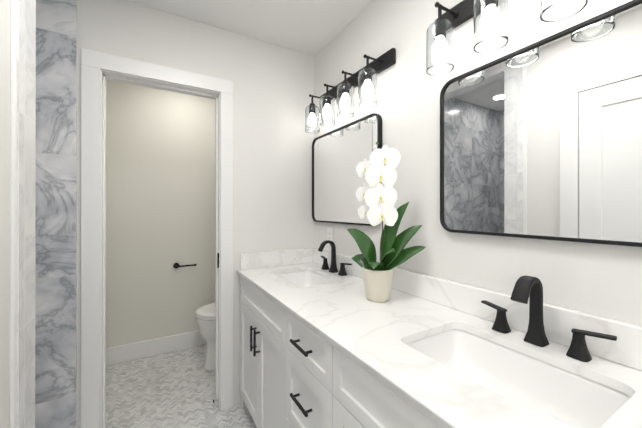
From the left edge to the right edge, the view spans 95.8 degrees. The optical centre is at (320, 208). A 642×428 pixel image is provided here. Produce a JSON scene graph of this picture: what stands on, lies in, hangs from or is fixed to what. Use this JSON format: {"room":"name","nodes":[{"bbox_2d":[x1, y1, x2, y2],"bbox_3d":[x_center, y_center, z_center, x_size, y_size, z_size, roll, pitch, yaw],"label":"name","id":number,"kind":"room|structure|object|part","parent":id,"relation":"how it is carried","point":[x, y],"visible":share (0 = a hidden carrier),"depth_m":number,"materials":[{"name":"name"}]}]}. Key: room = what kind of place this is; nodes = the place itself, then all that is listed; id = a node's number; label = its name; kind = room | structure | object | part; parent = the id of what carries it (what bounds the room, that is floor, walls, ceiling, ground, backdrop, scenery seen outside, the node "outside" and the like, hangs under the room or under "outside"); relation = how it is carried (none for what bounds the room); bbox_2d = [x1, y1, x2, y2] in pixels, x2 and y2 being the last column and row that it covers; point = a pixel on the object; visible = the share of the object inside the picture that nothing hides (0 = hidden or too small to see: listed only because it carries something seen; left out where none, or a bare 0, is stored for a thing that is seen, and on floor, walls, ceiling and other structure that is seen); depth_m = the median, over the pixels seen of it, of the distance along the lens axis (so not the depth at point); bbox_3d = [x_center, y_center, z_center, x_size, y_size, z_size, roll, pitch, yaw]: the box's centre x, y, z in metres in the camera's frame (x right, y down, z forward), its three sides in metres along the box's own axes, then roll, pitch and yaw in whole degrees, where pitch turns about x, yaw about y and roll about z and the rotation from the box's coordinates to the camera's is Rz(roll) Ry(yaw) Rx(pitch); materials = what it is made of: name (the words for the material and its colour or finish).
{"room":"bathroom","nodes":[
{"label":"bathroom","id":0,"kind":"room"},
{"bbox_2d":[0,0,9,427],"bbox_3d":[-0.341,0.062,-0.193,0.120,2.430,2.476,0,0,-30],"label":"wall","id":1,"kind":"structure","parent":0,"point":[4,213],"depth_m":0.76,"materials":[{"name":"white paint"}]},
{"bbox_2d":[10,0,35,427],"bbox_3d":[-1.094,0.064,1.103,0.144,2.430,0.818,0,0,-30],"label":"trim","id":2,"kind":"structure","parent":1,"relation":"attached to","point":[22,179],"depth_m":0.83,"materials":[{"name":"wood"}]},
{"bbox_2d":[35,0,76,427],"bbox_3d":[-1.527,0.064,0.714,1.280,2.430,1.076,0,0,-30],"label":"wall","id":3,"kind":"structure","parent":0,"point":[56,241],"depth_m":1.45,"materials":[{"name":"grey stone"}]},
{"bbox_2d":[106,80,213,347],"bbox_3d":[-1.358,0.067,2.670,1.778,2.430,0.110,0,0,-30],"label":"wall","id":4,"kind":"structure","parent":0,"point":[160,183],"depth_m":2.56,"materials":[{"name":"white paint"}]},
{"bbox_2d":[106,330,205,365],"bbox_3d":[-1.275,1.212,2.644,1.658,0.140,0.018,0,0,-30],"label":"baseboard","id":5,"kind":"structure","parent":4,"relation":"attached to","point":[134,351],"depth_m":2.51,"materials":[{"name":"white wood"}]},
{"bbox_2d":[173,263,196,267],"bbox_3d":[-1.235,0.517,2.638,0.190,0.050,0.064,0,0,-30],"label":"rail","id":6,"kind":"object","parent":4,"relation":"attached to","point":[176,265],"visible":1,"depth_m":2.62,"materials":[{"name":"black metal"}]},
{"bbox_2d":[106,344,256,427],"bbox_3d":[-0.681,1.309,0.598,2.928,0.060,4.390,0,0,-30],"label":"floor","id":7,"kind":"structure","parent":0,"point":[174,389],"depth_m":1.99,"materials":[{"name":"tile"}]},
{"bbox_2d":[195,302,214,369],"bbox_3d":[-0.685,0.859,2.488,0.725,0.840,0.416,0,0,-30],"label":"toilet","id":8,"kind":"object","parent":7,"relation":"on","point":[205,316],"visible":0.25,"depth_m":2.29,"materials":[{"name":"white ceramic"}]},
{"bbox_2d":[237,272,444,427],"bbox_3d":[0.157,0.851,1.228,0.602,0.857,1.874,0,0,-30],"label":"bathroom vanity","id":9,"kind":"object","parent":7,"relation":"on","point":[325,342],"depth_m":1.09,"materials":[{"name":"white wood"}]},
{"bbox_2d":[237,264,641,427],"bbox_3d":[0.173,0.411,1.226,0.578,0.023,1.894,0,0,-30],"label":"countertop","id":10,"kind":"structure","parent":9,"relation":"on","point":[465,371],"depth_m":0.84,"materials":[{"name":"white stone"}]},
{"bbox_2d":[275,270,337,286],"bbox_3d":[-0.095,0.502,1.732,0.340,0.156,0.500,0,0,-30],"label":"basin","id":11,"kind":"object","parent":10,"relation":"in","point":[300,278],"depth_m":1.93,"materials":[{"name":"white ceramic"}]},
{"bbox_2d":[318,240,351,275],"bbox_3d":[0.045,0.299,1.814,0.131,0.201,0.344,0,0,-30],"label":"faucet","id":12,"kind":"object","parent":10,"relation":"on","point":[334,264],"depth_m":1.82,"materials":[{"name":"black metal"}]},
{"bbox_2d":[347,141,425,301],"bbox_3d":[0.275,0.053,1.289,0.277,0.691,0.255,0,0,-30],"label":"orchid","id":13,"kind":"object","parent":10,"relation":"on","point":[380,199],"visible":1,"depth_m":1.24,"materials":[{"name":"plant"}]},
{"bbox_2d":[406,329,630,427],"bbox_3d":[0.467,0.501,0.764,0.340,0.156,0.500,0,0,-30],"label":"basin","id":14,"kind":"object","parent":10,"relation":"in","point":[563,395],"depth_m":0.82,"materials":[{"name":"white ceramic"}]},
{"bbox_2d":[481,276,616,361],"bbox_3d":[0.608,0.298,0.846,0.131,0.201,0.344,0,0,-30],"label":"faucet","id":15,"kind":"object","parent":10,"relation":"on","point":[535,341],"depth_m":0.85,"materials":[{"name":"black metal"}]},
{"bbox_2d":[77,0,313,427],"bbox_3d":[-1.239,0.065,1.570,2.678,2.430,0.115,0,0,-30],"label":"wall","id":16,"kind":"structure","parent":0,"point":[273,87],"depth_m":1.93,"materials":[{"name":"white paint"}]},
{"bbox_2d":[80,48,232,427],"bbox_3d":[-0.937,0.264,1.746,0.639,2.032,0.121,0,0,-30],"label":"door frame","id":17,"kind":"structure","parent":16,"relation":"attached to","point":[130,79],"depth_m":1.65,"materials":[{"name":"white wood"}]},
{"bbox_2d":[213,253,218,402],"bbox_3d":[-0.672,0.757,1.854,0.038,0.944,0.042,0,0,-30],"label":"hinge","id":18,"kind":"object","parent":17,"relation":"attached to","point":[215,400],"visible":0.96,"depth_m":1.84,"materials":[{"name":"black metal"}]},
{"bbox_2d":[241,248,312,267],"bbox_3d":[-0.297,0.348,2.036,0.536,0.104,0.020,0,0,-30],"label":"backsplash","id":19,"kind":"structure","parent":16,"relation":"attached to","point":[294,256],"depth_m":2.01,"materials":[{"name":"white stone"}]},
{"bbox_2d":[214,99,214,301],"bbox_3d":[-0.401,0.066,2.126,0.669,2.430,0.004,0,0,-30],"label":"wall","id":20,"kind":"structure","parent":0,"point":[214,99],"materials":[{"name":"white paint"}]},
{"bbox_2d":[128,0,373,55],"bbox_3d":[-0.681,-1.191,0.602,2.928,0.080,4.390,0,0,-30],"label":"ceiling","id":21,"kind":"structure","parent":0,"point":[311,27],"depth_m":1.74,"materials":[{"name":"white paint"}]},
{"bbox_2d":[314,0,641,326],"bbox_3d":[0.531,0.065,1.299,0.110,2.430,4.380,0,0,-30],"label":"wall","id":22,"kind":"structure","parent":0,"point":[602,280],"depth_m":1.25,"materials":[{"name":"white paint"}]},
{"bbox_2d":[327,227,332,244],"bbox_3d":[0.062,0.189,1.983,0.008,0.120,0.072,0,0,-30],"label":"electrical outlet plate","id":23,"kind":"object","parent":22,"relation":"attached to","point":[330,233],"visible":0.77,"depth_m":1.98,"materials":[{"name":"white plastic"}]},
{"bbox_2d":[312,113,381,225],"bbox_3d":[0.128,-0.209,1.852,0.026,0.610,0.740,0,0,-30],"label":"mirror","id":24,"kind":"object","parent":22,"relation":"attached to","point":[340,154],"visible":0.73,"depth_m":1.83,"materials":[{"name":"black mirror"}]},
{"bbox_2d":[305,48,395,133],"bbox_3d":[0.121,-0.662,1.727,0.165,0.280,0.730,0,0,-30],"label":"sconce","id":25,"kind":"object","parent":22,"relation":"attached to","point":[364,79],"visible":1,"depth_m":1.59,"materials":[{"name":"black"}]},
{"bbox_3d":[0.088,-0.607,1.717,0.098,0.170,0.683,0,0,-30],"label":"lamp shade","id":26,"kind":"part","parent":25,"relation":"part of","materials":[{"name":"clear glass"}]},
{"bbox_2d":[313,248,641,371],"bbox_3d":[0.414,0.347,1.366,0.020,0.104,1.894,0,0,-30],"label":"backsplash","id":27,"kind":"structure","parent":22,"relation":"attached to","point":[619,342],"depth_m":0.88,"materials":[{"name":"white stone"}]},
{"bbox_2d":[426,0,587,75],"bbox_3d":[0.621,-0.663,0.868,0.165,0.280,0.732,0,0,-30],"label":"sconce","id":28,"kind":"object","parent":22,"relation":"attached to","point":[490,26],"visible":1,"depth_m":0.96,"materials":[{"name":"black"}]},
{"bbox_2d":[440,0,641,246],"bbox_3d":[0.691,-0.211,0.884,0.026,0.610,0.750,0,0,-30],"label":"mirror","id":29,"kind":"object","parent":22,"relation":"attached to","point":[541,139],"visible":0.96,"depth_m":0.86,"materials":[{"name":"black mirror"}]}
]}

